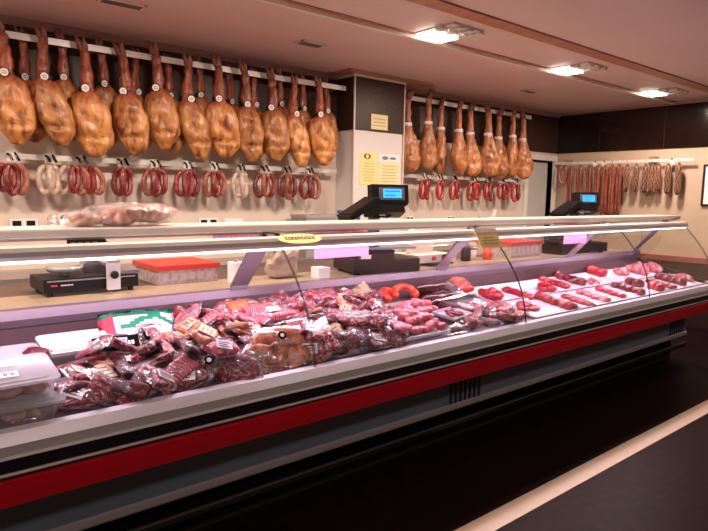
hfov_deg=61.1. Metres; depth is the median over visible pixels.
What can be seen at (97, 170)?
sausage
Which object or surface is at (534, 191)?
door
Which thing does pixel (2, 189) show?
sausage
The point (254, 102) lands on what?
ham
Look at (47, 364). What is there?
tub
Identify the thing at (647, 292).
tray
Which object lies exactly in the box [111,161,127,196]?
sausage
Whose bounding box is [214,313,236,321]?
pack
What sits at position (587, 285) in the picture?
tray
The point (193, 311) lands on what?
pack
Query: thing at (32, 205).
wall
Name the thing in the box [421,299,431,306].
meat chunk
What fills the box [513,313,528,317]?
pack
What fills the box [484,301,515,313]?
pack
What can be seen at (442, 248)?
bench
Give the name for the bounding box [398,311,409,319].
meat chunk
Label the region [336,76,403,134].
trim
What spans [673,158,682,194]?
sausage
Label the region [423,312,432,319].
meat chunk
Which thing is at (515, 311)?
meat cut
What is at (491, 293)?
meat cut
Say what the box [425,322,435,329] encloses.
meat chunk
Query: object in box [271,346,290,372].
pack
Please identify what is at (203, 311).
pack
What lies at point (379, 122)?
notice
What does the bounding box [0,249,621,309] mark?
countertop
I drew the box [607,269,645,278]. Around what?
tray
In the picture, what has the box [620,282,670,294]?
tray
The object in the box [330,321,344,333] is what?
pack
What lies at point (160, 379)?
pack
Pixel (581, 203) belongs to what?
scale
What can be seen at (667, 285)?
meat cut
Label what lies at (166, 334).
pack
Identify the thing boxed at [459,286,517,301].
tray
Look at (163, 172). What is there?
sausage
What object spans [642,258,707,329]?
trim
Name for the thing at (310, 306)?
pack
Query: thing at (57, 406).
tub
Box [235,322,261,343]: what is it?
pack
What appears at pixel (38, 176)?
sausage
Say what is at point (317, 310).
pack
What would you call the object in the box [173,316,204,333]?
pack
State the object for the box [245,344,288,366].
pack
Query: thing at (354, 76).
trim
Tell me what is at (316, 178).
ring
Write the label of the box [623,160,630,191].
sausage
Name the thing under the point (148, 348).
pack
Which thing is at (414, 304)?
meat chunk
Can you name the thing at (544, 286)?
meat cut
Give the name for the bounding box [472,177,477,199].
ring
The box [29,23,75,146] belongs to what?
ham
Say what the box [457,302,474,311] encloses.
pack
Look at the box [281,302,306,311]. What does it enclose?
pack
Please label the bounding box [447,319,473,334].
pack
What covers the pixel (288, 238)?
price label
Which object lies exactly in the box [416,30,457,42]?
diffuser
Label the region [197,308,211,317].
pack
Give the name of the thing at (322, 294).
pack
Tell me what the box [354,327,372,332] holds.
pack
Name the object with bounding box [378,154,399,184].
notice
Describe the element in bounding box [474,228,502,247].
price card
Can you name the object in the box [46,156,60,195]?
sausage
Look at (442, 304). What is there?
pack
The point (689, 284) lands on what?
tray
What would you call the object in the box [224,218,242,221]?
wall socket
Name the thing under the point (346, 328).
pack
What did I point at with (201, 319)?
pack
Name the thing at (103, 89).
ham
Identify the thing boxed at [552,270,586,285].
meat cut
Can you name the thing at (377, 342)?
pack
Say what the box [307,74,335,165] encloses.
ham
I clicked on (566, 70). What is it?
diffuser
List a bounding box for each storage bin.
[132,257,219,284]
[475,238,542,257]
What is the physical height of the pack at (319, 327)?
0.110 m
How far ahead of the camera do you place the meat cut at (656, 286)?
4.81 m
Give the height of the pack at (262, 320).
0.056 m
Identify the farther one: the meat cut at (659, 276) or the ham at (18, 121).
the meat cut at (659, 276)
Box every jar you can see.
[461,244,470,260]
[470,247,476,259]
[482,248,491,259]
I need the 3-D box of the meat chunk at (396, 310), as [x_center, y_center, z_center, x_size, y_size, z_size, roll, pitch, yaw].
[0.235,0.247,3.207,0.050,0.043,0.062,3,7,14]
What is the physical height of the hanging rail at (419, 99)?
0.042 m
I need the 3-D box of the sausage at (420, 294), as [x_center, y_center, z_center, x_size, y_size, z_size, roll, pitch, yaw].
[0.478,0.183,3.830,0.303,0.067,0.077,-3,8,-31]
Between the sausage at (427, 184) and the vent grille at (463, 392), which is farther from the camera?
the sausage at (427, 184)
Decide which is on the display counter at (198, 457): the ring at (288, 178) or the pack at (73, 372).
the pack at (73, 372)
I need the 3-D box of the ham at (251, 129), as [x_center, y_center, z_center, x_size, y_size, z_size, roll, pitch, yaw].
[-0.847,-1.231,4.829,0.180,0.792,0.249,7,9,41]
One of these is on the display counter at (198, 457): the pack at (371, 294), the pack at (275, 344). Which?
the pack at (275, 344)
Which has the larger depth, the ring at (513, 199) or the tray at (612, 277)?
the ring at (513, 199)
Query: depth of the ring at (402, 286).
3.59 m
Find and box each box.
[290,214,339,256]
[542,243,587,254]
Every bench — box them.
[0,255,333,283]
[399,243,543,251]
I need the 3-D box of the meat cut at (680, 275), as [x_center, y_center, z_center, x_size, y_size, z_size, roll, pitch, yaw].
[2.946,0.104,5.355,0.146,0.072,0.158,-1,7,-19]
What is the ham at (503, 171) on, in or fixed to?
hanging from the hanging rail at (419, 99)
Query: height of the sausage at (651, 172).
0.397 m
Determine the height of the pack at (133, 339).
0.090 m
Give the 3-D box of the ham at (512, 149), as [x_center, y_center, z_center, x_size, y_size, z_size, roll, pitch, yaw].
[1.880,-1.460,7.128,0.163,0.818,0.257,4,8,27]
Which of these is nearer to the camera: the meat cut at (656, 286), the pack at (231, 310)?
the pack at (231, 310)
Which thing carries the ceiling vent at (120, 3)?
in the ceiling
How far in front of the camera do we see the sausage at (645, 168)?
7.09 m
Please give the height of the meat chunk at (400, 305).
0.052 m
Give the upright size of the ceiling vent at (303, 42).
0.015 m
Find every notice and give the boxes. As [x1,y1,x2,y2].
[360,152,376,184]
[371,114,387,130]
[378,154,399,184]
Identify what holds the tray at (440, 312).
on the display counter at (198, 457)
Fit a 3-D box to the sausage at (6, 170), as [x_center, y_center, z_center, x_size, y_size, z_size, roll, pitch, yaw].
[-2.213,-0.582,3.883,0.051,0.267,0.126,5,8,29]
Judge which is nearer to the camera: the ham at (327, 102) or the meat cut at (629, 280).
the meat cut at (629, 280)
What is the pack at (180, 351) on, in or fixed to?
on the pack at (163, 365)
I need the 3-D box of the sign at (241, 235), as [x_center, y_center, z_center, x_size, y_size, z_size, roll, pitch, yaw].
[-0.524,-0.122,2.677,0.230,0.032,0.005,-5,9,-39]
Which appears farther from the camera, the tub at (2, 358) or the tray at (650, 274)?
the tray at (650, 274)
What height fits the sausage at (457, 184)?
0.248 m
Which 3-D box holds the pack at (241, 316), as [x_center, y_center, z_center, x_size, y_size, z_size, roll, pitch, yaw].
[-0.479,0.248,2.738,0.096,0.078,0.129,7,9,40]
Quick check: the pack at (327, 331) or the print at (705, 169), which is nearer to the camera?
the pack at (327, 331)
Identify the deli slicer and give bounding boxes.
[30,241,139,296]
[395,228,455,264]
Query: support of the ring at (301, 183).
hanging from the hanging rail at (2, 155)
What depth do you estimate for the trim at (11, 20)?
4.89 m
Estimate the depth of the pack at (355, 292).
3.28 m
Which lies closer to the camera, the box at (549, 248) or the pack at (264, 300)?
the pack at (264, 300)
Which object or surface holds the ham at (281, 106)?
hanging from the hanging rail at (92, 49)
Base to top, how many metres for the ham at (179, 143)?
0.722 m
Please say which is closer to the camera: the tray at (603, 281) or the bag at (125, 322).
the bag at (125, 322)
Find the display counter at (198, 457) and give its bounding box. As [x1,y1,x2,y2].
[0,215,707,530]
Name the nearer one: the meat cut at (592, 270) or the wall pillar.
the meat cut at (592, 270)
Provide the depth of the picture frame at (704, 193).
6.72 m
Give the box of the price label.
[278,234,321,243]
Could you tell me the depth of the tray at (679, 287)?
5.03 m
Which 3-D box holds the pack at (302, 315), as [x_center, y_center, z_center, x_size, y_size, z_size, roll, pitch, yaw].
[-0.261,0.263,2.812,0.091,0.089,0.172,0,7,-5]
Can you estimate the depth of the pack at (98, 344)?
2.19 m
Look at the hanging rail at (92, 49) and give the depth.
4.41 m
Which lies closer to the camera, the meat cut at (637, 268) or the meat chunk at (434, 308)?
the meat chunk at (434, 308)
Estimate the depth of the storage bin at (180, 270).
3.29 m
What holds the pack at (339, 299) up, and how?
on the pack
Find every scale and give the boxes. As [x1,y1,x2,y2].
[333,184,419,274]
[544,192,607,251]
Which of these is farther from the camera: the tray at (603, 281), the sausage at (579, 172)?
the sausage at (579, 172)
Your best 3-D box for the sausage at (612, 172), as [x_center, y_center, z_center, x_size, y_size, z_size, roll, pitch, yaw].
[3.193,-0.945,7.443,0.050,0.716,0.088,-3,8,-28]
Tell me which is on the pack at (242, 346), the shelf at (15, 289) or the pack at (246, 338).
the pack at (246, 338)
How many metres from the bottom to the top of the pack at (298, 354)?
0.139 m
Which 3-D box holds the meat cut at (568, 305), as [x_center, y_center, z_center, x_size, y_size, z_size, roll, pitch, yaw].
[1.358,0.239,4.048,0.105,0.098,0.313,-4,9,-38]
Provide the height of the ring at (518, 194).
0.265 m
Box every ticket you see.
[6,151,20,161]
[44,153,57,162]
[75,155,88,163]
[117,157,129,165]
[149,159,161,167]
[183,160,193,168]
[211,161,219,170]
[237,163,245,171]
[260,164,269,172]
[283,165,291,173]
[307,167,313,173]
[421,173,427,178]
[669,158,674,163]
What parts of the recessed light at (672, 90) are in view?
patterned glass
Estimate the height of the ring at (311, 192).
0.264 m
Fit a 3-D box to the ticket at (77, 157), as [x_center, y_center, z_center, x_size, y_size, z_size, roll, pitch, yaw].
[-1.893,-0.736,4.177,0.088,0.068,0.031,-3,8,-28]
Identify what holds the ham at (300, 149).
hanging from the hanging rail at (92, 49)
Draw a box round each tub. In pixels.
[0,345,46,369]
[0,356,64,421]
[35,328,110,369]
[39,346,51,369]
[43,356,59,394]
[48,375,64,418]
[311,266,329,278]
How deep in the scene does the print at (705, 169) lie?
6.72 m
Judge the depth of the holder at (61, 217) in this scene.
4.20 m
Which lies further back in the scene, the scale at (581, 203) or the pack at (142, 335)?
the scale at (581, 203)
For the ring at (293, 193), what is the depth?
5.27 m
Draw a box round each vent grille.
[449,375,480,404]
[669,318,683,335]
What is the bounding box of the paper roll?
[227,259,241,281]
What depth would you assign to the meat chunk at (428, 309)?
3.41 m
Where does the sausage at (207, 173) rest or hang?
hanging from the hanging rail at (2, 155)
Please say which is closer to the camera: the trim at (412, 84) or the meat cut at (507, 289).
the meat cut at (507, 289)
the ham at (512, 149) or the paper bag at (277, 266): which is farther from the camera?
the ham at (512, 149)
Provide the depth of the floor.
3.14 m
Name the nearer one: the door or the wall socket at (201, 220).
the wall socket at (201, 220)
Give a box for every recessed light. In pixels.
[414,21,483,42]
[550,61,607,74]
[640,87,688,96]
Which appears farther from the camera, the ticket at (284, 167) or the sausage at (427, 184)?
the sausage at (427, 184)
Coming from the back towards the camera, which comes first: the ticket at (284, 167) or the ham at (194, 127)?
the ticket at (284, 167)
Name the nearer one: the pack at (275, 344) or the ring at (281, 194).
the pack at (275, 344)
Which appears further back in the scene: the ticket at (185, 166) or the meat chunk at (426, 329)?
the ticket at (185, 166)
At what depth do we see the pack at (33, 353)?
2.16 m
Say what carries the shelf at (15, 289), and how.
attached to the display counter at (198, 457)
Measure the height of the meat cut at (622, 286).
0.084 m
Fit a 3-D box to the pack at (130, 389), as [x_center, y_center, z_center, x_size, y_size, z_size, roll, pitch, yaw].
[-0.811,0.424,2.096,0.200,0.090,0.057,0,7,-5]
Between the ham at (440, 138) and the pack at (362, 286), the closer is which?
the pack at (362, 286)
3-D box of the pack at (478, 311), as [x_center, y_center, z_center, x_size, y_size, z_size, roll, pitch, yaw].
[0.726,0.281,3.525,0.063,0.047,0.223,4,7,22]
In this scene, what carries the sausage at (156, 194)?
hanging from the hanging rail at (2, 155)
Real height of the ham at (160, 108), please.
0.762 m
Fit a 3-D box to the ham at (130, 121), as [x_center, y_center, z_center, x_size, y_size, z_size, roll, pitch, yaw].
[-1.567,-1.158,4.205,0.244,0.772,0.174,-2,7,-21]
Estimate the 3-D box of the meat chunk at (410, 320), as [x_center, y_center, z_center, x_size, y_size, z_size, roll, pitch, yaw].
[0.296,0.287,3.119,0.062,0.041,0.050,5,8,34]
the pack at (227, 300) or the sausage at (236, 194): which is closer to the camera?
the pack at (227, 300)
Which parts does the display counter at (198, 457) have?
curved glass, sill, panel, light rail, black trim, kick rail, curved glass, curved glass, curved glass, panel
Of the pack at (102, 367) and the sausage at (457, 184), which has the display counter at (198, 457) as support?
the pack at (102, 367)
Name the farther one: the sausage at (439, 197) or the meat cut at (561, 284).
the sausage at (439, 197)
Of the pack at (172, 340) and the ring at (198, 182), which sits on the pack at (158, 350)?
the pack at (172, 340)
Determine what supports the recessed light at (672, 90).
in the ceiling
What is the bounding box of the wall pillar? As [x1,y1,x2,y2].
[335,129,401,251]
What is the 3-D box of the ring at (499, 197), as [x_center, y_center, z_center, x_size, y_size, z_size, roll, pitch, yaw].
[1.759,-0.913,7.188,0.111,0.250,0.050,0,7,-12]
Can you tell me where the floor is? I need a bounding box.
[194,326,707,530]
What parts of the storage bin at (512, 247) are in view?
bin lid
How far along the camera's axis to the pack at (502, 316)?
3.46 m
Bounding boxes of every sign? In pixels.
[67,239,105,243]
[213,234,258,238]
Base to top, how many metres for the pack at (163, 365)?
0.033 m
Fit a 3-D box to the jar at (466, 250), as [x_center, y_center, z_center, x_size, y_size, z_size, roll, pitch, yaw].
[0.865,-0.099,4.640,0.076,0.127,0.076,-5,9,-39]
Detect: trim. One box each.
[0,14,707,117]
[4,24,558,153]
[256,0,677,103]
[330,68,433,88]
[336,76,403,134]
[337,73,406,84]
[352,76,405,251]
[406,0,707,92]
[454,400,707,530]
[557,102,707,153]
[640,253,707,263]
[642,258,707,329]
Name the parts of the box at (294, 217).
box lid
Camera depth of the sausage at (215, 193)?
4.78 m
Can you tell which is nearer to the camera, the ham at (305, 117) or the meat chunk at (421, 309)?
the meat chunk at (421, 309)
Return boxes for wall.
[0,131,556,270]
[554,147,707,258]
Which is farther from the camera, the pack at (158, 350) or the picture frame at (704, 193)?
the picture frame at (704, 193)
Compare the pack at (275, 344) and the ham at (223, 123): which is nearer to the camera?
the pack at (275, 344)
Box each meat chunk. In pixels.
[394,307,401,315]
[396,303,406,308]
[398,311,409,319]
[403,305,413,309]
[405,300,417,307]
[405,309,416,316]
[405,317,416,324]
[409,327,418,335]
[410,298,421,306]
[413,315,423,322]
[413,325,422,333]
[416,307,425,311]
[417,312,427,320]
[420,326,429,332]
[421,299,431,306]
[422,306,431,313]
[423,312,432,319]
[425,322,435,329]
[427,320,437,327]
[429,305,438,312]
[436,322,446,330]
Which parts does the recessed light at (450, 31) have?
frame, patterned glass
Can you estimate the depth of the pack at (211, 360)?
2.32 m
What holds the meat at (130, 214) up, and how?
on the display counter at (198, 457)
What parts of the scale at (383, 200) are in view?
post, weighing plate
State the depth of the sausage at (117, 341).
2.25 m
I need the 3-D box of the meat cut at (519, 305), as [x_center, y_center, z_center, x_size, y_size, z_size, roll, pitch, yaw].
[1.102,0.260,3.853,0.153,0.049,0.170,6,9,38]
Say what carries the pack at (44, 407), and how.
on the display counter at (198, 457)
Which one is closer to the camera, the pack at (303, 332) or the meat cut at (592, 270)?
the pack at (303, 332)
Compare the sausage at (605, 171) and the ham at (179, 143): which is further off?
the sausage at (605, 171)
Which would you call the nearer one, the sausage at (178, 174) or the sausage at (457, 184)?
the sausage at (178, 174)
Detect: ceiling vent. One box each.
[96,0,146,10]
[294,39,326,48]
[521,89,538,93]
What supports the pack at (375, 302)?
on the pack at (388, 308)
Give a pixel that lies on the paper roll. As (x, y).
(232, 266)
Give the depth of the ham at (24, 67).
3.89 m
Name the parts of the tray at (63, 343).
lid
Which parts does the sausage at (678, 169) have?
casing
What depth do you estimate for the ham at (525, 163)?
7.26 m
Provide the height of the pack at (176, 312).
0.120 m
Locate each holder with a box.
[49,215,64,225]
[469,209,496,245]
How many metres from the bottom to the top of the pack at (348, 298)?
0.076 m
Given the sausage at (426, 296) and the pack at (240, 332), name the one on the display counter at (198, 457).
the sausage at (426, 296)
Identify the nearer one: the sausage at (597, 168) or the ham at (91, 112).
the ham at (91, 112)
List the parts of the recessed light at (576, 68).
frame, patterned glass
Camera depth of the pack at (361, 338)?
2.77 m
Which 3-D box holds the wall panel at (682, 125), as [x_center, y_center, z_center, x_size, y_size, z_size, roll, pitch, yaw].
[5.215,-1.387,5.216,0.112,0.515,7.588,-5,9,-39]
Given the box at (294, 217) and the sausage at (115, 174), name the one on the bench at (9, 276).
the box at (294, 217)
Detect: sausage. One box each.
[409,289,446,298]
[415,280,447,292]
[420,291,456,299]
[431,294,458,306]
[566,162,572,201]
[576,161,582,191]
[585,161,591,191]
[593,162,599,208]
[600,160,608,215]
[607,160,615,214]
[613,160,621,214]
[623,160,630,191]
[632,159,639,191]
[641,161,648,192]
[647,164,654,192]
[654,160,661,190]
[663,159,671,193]
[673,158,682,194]
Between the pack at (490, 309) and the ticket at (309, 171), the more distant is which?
the ticket at (309, 171)
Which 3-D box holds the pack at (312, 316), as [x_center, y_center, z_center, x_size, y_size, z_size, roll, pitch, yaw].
[-0.184,0.254,2.835,0.077,0.068,0.144,7,9,40]
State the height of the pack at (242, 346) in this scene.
0.084 m
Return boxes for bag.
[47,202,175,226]
[97,308,174,344]
[264,249,298,277]
[444,277,476,296]
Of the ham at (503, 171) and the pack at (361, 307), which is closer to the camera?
the pack at (361, 307)
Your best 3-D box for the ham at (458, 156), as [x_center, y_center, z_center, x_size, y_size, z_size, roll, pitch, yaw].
[1.155,-1.390,6.508,0.163,0.817,0.270,7,9,40]
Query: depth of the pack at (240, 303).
2.82 m
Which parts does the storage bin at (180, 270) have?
bin lid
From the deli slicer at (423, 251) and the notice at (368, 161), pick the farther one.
the notice at (368, 161)
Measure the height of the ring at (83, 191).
0.261 m
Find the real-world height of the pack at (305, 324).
0.056 m
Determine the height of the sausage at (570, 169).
0.586 m
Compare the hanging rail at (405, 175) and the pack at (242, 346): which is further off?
the hanging rail at (405, 175)
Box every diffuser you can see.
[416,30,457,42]
[551,66,582,74]
[641,91,666,96]
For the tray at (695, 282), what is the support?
on the display counter at (198, 457)
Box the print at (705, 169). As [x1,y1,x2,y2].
[703,166,707,203]
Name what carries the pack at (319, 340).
on the display counter at (198, 457)
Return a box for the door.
[520,154,557,242]
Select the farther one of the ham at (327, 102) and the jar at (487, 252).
the ham at (327, 102)
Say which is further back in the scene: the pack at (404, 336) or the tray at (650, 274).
the tray at (650, 274)
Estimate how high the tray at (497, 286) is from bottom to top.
0.062 m
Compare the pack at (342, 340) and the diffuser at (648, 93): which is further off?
the diffuser at (648, 93)
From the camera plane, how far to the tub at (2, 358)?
2.17 m
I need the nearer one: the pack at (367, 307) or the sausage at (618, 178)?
the pack at (367, 307)
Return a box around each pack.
[20,346,52,362]
[27,380,88,421]
[45,352,107,379]
[47,381,101,409]
[59,364,92,381]
[75,333,113,359]
[84,363,118,379]
[87,355,113,368]
[88,332,139,354]
[90,370,119,406]
[91,377,150,400]
[108,340,135,352]
[108,350,145,362]
[109,356,137,375]
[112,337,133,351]
[114,361,155,405]
[117,351,173,379]
[133,336,163,355]
[134,322,164,344]
[143,327,175,353]
[143,367,179,391]
[146,348,160,357]
[151,336,162,345]
[154,362,171,368]
[157,351,200,395]
[161,331,182,347]
[164,336,191,344]
[164,348,194,362]
[172,309,184,317]
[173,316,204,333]
[174,306,184,310]
[174,361,212,392]
[175,301,202,322]
[177,337,201,358]
[182,330,192,339]
[186,303,206,314]
[188,323,222,345]
[194,344,208,360]
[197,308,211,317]
[199,306,227,325]
[199,318,221,337]
[199,352,227,385]
[206,339,240,358]
[212,302,236,310]
[213,298,233,307]
[213,307,238,326]
[213,352,243,383]
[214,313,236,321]
[217,325,240,345]
[218,354,263,382]
[219,320,257,331]
[219,336,239,343]
[224,320,254,335]
[226,299,248,312]
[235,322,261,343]
[236,312,261,326]
[238,334,253,343]
[239,341,251,354]
[240,304,299,322]
[242,348,272,375]
[243,298,259,304]
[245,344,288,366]
[251,325,304,345]
[255,316,271,324]
[258,297,277,304]
[261,322,279,327]
[270,290,289,304]
[271,341,278,349]
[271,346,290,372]
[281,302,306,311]
[283,298,315,308]
[285,342,311,368]
[290,310,307,327]
[292,291,305,296]
[295,296,311,303]
[296,318,315,328]
[297,286,339,303]
[299,329,308,335]
[302,333,327,363]
[304,316,330,346]
[306,312,328,320]
[307,296,324,302]
[307,307,324,313]
[312,332,340,363]
[316,300,329,309]
[316,313,339,322]
[324,307,386,330]
[325,329,344,336]
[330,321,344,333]
[331,344,349,355]
[332,293,348,305]
[333,330,360,355]
[336,288,356,297]
[338,302,353,310]
[342,294,361,305]
[342,326,364,334]
[344,330,372,351]
[348,288,365,297]
[353,282,371,292]
[354,301,366,310]
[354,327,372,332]
[354,332,368,344]
[357,292,375,300]
[364,295,385,310]
[365,303,372,310]
[367,331,392,349]
[369,309,380,315]
[370,289,377,298]
[370,305,387,318]
[376,325,403,348]
[377,290,384,298]
[384,305,394,316]
[384,312,397,328]
[389,328,411,342]
[438,300,461,307]
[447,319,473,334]
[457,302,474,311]
[462,316,484,328]
[466,297,487,307]
[471,307,483,317]
[478,317,504,325]
[482,307,502,316]
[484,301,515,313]
[487,312,518,321]
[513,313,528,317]
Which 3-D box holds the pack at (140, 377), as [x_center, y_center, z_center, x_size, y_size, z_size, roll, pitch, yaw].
[-0.771,0.432,2.145,0.058,0.143,0.201,3,7,17]
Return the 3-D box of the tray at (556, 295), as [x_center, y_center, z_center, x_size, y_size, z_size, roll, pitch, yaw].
[1.528,0.244,4.178,0.264,0.062,0.297,-5,9,-39]
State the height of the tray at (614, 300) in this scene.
0.062 m
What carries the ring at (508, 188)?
hanging from the hanging rail at (405, 175)
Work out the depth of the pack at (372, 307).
3.08 m
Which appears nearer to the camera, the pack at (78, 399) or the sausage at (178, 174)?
the pack at (78, 399)
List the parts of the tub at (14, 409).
food tub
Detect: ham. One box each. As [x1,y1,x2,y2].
[0,18,36,144]
[14,26,47,142]
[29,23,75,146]
[54,27,78,140]
[69,35,113,157]
[94,36,117,143]
[112,42,149,155]
[130,47,151,150]
[144,40,179,149]
[163,52,185,151]
[177,52,211,159]
[193,54,210,113]
[205,53,240,157]
[225,62,239,152]
[236,60,263,161]
[250,66,265,154]
[261,67,289,161]
[275,65,289,153]
[286,73,310,167]
[298,71,310,151]
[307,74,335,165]
[322,75,338,151]
[402,89,421,171]
[419,89,437,169]
[432,95,446,173]
[450,98,467,175]
[465,102,482,176]
[480,103,501,176]
[494,108,509,178]
[506,107,517,176]
[516,110,533,178]
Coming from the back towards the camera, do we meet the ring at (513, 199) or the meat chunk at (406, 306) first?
the ring at (513, 199)
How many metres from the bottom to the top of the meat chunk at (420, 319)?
0.044 m
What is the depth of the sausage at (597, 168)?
7.56 m
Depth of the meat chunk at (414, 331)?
3.05 m
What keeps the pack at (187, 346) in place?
on the pack at (180, 351)
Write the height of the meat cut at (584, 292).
0.069 m
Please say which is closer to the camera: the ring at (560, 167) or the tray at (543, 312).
the tray at (543, 312)
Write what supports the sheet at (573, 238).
hanging from the display counter at (198, 457)
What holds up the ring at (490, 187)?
hanging from the hanging rail at (405, 175)
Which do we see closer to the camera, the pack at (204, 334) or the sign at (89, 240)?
the sign at (89, 240)
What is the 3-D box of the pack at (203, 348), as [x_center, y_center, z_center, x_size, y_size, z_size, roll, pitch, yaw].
[-0.607,0.357,2.402,0.080,0.131,0.188,-3,8,-33]
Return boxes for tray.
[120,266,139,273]
[399,320,450,341]
[426,262,453,264]
[433,306,472,320]
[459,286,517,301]
[485,283,535,298]
[505,299,559,318]
[508,280,561,294]
[524,298,581,313]
[529,277,580,291]
[547,292,602,309]
[548,277,598,288]
[566,288,621,304]
[569,273,614,285]
[585,272,625,282]
[585,286,639,300]
[603,284,655,297]
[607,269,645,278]
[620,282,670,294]
[621,267,654,277]
[642,278,684,291]
[651,277,697,288]
[669,274,707,285]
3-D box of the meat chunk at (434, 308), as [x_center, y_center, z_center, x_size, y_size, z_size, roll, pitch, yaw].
[0.457,0.253,3.474,0.058,0.044,0.071,-4,9,-39]
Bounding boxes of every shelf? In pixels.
[0,215,679,239]
[0,246,541,297]
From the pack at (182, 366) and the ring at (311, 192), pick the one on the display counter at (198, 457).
the pack at (182, 366)
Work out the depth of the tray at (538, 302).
3.97 m
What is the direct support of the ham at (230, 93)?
hanging from the hanging rail at (92, 49)
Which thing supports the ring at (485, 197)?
hanging from the hanging rail at (405, 175)
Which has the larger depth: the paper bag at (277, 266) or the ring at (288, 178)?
the ring at (288, 178)
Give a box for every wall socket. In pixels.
[9,219,37,225]
[199,218,217,222]
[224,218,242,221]
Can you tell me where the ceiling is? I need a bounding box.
[0,0,707,113]
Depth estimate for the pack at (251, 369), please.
2.38 m
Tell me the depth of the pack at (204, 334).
2.38 m
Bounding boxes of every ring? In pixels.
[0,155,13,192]
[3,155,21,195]
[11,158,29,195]
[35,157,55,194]
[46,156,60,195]
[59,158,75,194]
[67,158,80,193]
[77,158,90,195]
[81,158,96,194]
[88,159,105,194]
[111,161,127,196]
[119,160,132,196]
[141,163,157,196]
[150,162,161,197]
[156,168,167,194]
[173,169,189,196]
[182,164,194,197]
[188,164,200,196]
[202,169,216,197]
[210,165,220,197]
[216,169,226,195]
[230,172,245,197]
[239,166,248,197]
[253,167,266,197]
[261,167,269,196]
[267,168,275,197]
[277,169,284,196]
[284,168,292,199]
[289,170,296,196]
[298,169,312,199]
[307,169,314,198]
[307,169,320,199]
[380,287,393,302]
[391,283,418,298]
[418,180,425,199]
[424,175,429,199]
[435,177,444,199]
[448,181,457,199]
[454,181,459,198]
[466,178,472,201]
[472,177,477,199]
[472,182,480,199]
[483,179,488,200]
[488,178,493,201]
[496,183,503,199]
[502,179,506,200]
[505,182,509,199]
[510,183,519,201]
[516,180,520,200]
[558,161,567,184]
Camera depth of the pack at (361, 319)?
2.89 m
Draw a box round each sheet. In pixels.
[314,231,368,258]
[563,224,586,243]
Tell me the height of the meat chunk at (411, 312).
0.045 m
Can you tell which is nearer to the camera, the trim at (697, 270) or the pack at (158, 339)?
the pack at (158, 339)
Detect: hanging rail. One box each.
[0,153,336,172]
[5,31,345,91]
[401,174,525,182]
[411,96,531,118]
[555,156,693,164]
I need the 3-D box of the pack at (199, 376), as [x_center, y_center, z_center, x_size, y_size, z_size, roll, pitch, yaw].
[-0.619,0.421,2.262,0.161,0.109,0.088,-2,8,-27]
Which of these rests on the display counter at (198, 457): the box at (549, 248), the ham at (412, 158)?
the box at (549, 248)
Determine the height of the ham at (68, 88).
0.740 m
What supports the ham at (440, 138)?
hanging from the hanging rail at (419, 99)
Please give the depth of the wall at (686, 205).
7.14 m
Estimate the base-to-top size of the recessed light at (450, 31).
0.030 m
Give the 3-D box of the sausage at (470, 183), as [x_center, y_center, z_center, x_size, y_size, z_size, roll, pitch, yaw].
[1.335,-0.868,6.838,0.124,0.278,0.050,-2,7,-24]
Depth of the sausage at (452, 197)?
6.62 m
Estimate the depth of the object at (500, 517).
3.14 m
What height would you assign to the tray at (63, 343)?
0.118 m
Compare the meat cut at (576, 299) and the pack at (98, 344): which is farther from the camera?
the meat cut at (576, 299)
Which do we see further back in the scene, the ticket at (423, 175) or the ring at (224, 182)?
the ticket at (423, 175)
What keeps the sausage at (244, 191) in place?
hanging from the hanging rail at (2, 155)
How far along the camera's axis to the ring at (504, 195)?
7.16 m
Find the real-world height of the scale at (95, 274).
0.250 m
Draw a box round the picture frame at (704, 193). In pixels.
[700,164,707,205]
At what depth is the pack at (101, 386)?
2.03 m
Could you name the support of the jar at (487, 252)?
on the display counter at (198, 457)
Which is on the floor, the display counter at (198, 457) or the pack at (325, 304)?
the display counter at (198, 457)
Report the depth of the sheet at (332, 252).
3.02 m
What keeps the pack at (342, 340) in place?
on the display counter at (198, 457)
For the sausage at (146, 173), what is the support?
hanging from the hanging rail at (2, 155)
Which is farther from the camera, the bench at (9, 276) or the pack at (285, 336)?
the bench at (9, 276)
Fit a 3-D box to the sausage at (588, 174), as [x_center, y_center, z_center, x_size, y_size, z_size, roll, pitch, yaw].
[2.996,-1.056,7.670,0.050,0.556,0.088,-3,8,-29]
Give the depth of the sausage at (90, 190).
4.18 m
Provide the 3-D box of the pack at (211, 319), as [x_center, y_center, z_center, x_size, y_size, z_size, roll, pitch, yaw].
[-0.643,0.241,2.623,0.214,0.126,0.063,-5,9,-43]
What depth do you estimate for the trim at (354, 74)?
5.58 m
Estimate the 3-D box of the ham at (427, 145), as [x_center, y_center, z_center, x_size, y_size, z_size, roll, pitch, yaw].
[0.780,-1.397,6.187,0.243,0.819,0.159,-3,8,-32]
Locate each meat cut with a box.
[444,309,463,316]
[477,287,503,300]
[501,286,534,299]
[512,310,529,315]
[516,301,539,310]
[534,291,577,310]
[537,276,570,288]
[537,281,556,291]
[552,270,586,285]
[561,294,595,306]
[576,289,611,301]
[586,266,607,276]
[588,277,599,284]
[595,286,626,297]
[610,282,645,294]
[613,267,629,275]
[624,276,644,286]
[625,261,648,275]
[644,262,662,273]
[645,278,677,288]
[647,281,665,291]
[654,273,686,285]
[673,273,692,280]
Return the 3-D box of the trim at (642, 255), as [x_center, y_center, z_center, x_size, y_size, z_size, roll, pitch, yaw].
[5.362,0.166,5.159,0.150,0.060,7.000,-5,9,-39]
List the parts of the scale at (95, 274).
dish, blade, carriage plate, knob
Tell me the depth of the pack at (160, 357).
2.25 m

